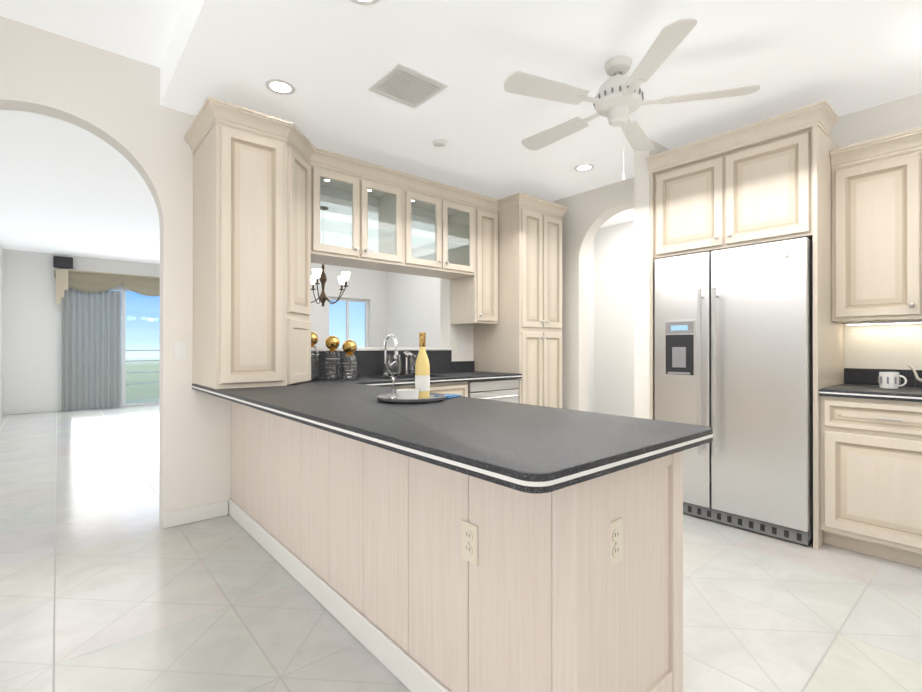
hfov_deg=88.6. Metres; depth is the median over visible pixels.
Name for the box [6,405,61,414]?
baseboard
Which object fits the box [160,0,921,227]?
ceiling
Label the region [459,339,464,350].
outlet
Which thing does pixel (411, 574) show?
peninsula panel
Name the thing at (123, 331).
sliding glass door
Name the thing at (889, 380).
mug
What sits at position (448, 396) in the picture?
napkin
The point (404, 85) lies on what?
ceiling vent
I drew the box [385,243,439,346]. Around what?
wall
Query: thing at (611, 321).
wall
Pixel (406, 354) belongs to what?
faucet
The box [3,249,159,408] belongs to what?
wall
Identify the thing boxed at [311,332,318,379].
canister
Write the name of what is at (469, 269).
upper cabinet
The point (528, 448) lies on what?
countertop
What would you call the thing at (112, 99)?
wall
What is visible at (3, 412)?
baseboard
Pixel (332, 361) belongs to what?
canister
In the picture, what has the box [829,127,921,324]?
upper cabinet
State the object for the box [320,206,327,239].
chandelier
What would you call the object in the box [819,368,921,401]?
countertop
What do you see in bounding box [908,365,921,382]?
teapot
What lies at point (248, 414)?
panel
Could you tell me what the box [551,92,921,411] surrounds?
wall
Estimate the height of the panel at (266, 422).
0.870 m
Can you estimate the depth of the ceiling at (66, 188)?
5.42 m
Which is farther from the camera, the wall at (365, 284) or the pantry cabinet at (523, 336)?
the wall at (365, 284)
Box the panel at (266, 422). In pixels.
[257,409,276,560]
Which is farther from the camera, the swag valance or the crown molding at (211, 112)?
the swag valance
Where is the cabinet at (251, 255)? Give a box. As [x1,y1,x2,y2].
[193,122,310,388]
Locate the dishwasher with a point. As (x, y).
(505, 390)
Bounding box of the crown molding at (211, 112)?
[184,96,569,218]
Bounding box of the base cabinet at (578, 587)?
[461,451,682,691]
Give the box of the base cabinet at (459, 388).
[389,382,467,396]
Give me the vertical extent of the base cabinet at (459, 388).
0.871 m
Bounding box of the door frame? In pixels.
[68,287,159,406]
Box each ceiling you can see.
[0,0,184,67]
[0,110,434,263]
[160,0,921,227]
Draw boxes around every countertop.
[192,350,712,493]
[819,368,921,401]
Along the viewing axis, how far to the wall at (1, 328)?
7.86 m
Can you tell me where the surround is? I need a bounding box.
[646,100,843,548]
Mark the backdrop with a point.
(138, 312)
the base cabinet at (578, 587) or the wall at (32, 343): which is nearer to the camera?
the base cabinet at (578, 587)
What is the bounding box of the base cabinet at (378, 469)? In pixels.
[357,441,400,680]
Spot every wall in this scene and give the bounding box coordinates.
[0,16,595,527]
[0,245,2,411]
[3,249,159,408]
[309,263,384,346]
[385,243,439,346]
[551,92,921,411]
[596,221,633,416]
[634,138,668,418]
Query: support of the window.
in the wall at (365, 284)
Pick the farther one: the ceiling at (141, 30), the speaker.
the speaker
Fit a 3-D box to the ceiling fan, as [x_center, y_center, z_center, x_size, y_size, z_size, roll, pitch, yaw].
[0.814,-1.205,2.584,1.294,0.634,1.246,0,0,-40]
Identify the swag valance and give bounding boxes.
[54,269,159,304]
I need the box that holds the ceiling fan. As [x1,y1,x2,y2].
[504,18,760,180]
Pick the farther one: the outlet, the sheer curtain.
the sheer curtain
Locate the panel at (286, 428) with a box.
[277,416,296,579]
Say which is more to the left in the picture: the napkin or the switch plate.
the switch plate
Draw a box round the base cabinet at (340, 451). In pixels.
[325,431,356,637]
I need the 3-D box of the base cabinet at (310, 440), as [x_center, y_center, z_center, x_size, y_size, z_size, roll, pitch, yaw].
[-0.477,0.720,2.377,0.540,0.870,0.309,0,0,-40]
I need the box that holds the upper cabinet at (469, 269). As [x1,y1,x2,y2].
[445,204,497,324]
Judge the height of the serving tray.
0.019 m
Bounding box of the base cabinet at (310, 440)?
[297,422,324,606]
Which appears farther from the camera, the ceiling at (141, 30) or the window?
the window
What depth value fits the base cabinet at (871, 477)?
2.51 m
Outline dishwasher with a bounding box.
[468,379,518,402]
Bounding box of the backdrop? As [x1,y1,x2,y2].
[111,290,364,399]
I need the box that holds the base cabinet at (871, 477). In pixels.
[820,396,921,567]
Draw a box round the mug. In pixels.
[878,372,906,388]
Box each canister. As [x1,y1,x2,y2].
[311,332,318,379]
[325,336,339,379]
[342,340,356,379]
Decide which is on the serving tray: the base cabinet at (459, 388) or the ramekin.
the ramekin
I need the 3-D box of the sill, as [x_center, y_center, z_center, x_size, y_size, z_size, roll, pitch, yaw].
[-0.727,0.026,4.095,1.504,0.027,0.212,0,0,-40]
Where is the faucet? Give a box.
[382,334,412,375]
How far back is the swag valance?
8.74 m
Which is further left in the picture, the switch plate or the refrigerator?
the switch plate
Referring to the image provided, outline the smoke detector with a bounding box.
[433,139,446,147]
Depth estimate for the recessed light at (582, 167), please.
4.01 m
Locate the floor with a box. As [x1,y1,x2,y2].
[0,398,921,691]
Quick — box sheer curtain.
[62,288,120,410]
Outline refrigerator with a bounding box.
[655,237,812,544]
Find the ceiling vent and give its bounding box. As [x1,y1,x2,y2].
[368,63,447,108]
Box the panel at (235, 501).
[229,401,240,524]
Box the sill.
[316,347,451,350]
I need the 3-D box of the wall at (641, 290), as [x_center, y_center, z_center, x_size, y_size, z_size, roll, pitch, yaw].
[1.586,-0.180,3.712,0.649,2.679,0.120,0,0,-40]
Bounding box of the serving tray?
[376,393,445,402]
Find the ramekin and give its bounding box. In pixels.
[396,389,418,398]
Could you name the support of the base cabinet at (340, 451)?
on the floor
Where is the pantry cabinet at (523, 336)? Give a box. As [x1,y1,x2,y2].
[474,206,561,407]
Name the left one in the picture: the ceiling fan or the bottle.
the bottle
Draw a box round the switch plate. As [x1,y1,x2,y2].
[174,341,186,358]
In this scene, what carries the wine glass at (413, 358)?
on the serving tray
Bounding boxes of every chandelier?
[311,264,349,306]
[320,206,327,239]
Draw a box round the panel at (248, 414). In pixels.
[241,404,256,540]
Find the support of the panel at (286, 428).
on the floor
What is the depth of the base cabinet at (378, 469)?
1.75 m
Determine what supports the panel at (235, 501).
on the floor
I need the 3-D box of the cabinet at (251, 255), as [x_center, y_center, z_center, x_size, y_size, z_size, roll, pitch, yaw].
[-1.317,-0.514,3.086,0.648,1.516,0.618,0,0,-40]
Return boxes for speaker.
[53,256,72,268]
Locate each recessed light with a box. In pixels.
[265,79,295,94]
[350,0,379,5]
[574,164,593,171]
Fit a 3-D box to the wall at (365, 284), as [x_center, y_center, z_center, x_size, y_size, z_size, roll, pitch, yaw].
[-2.113,-0.330,8.107,1.830,3.000,0.150,0,0,-40]
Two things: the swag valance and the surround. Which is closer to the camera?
the surround
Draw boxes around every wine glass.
[385,355,401,398]
[410,355,417,374]
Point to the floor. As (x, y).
(108, 582)
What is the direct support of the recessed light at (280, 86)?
in the ceiling at (332, 61)
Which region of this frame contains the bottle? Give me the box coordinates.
[415,332,429,398]
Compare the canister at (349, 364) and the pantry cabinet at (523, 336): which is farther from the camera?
the pantry cabinet at (523, 336)
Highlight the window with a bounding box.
[328,297,367,346]
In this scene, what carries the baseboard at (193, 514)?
attached to the wall at (112, 99)
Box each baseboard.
[0,409,5,418]
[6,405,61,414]
[164,500,227,527]
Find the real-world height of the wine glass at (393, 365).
0.195 m
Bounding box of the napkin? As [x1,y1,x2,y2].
[434,394,461,398]
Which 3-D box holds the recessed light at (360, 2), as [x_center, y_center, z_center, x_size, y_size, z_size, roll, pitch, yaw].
[-0.422,-1.520,2.026,0.167,0.007,0.167,0,0,5]

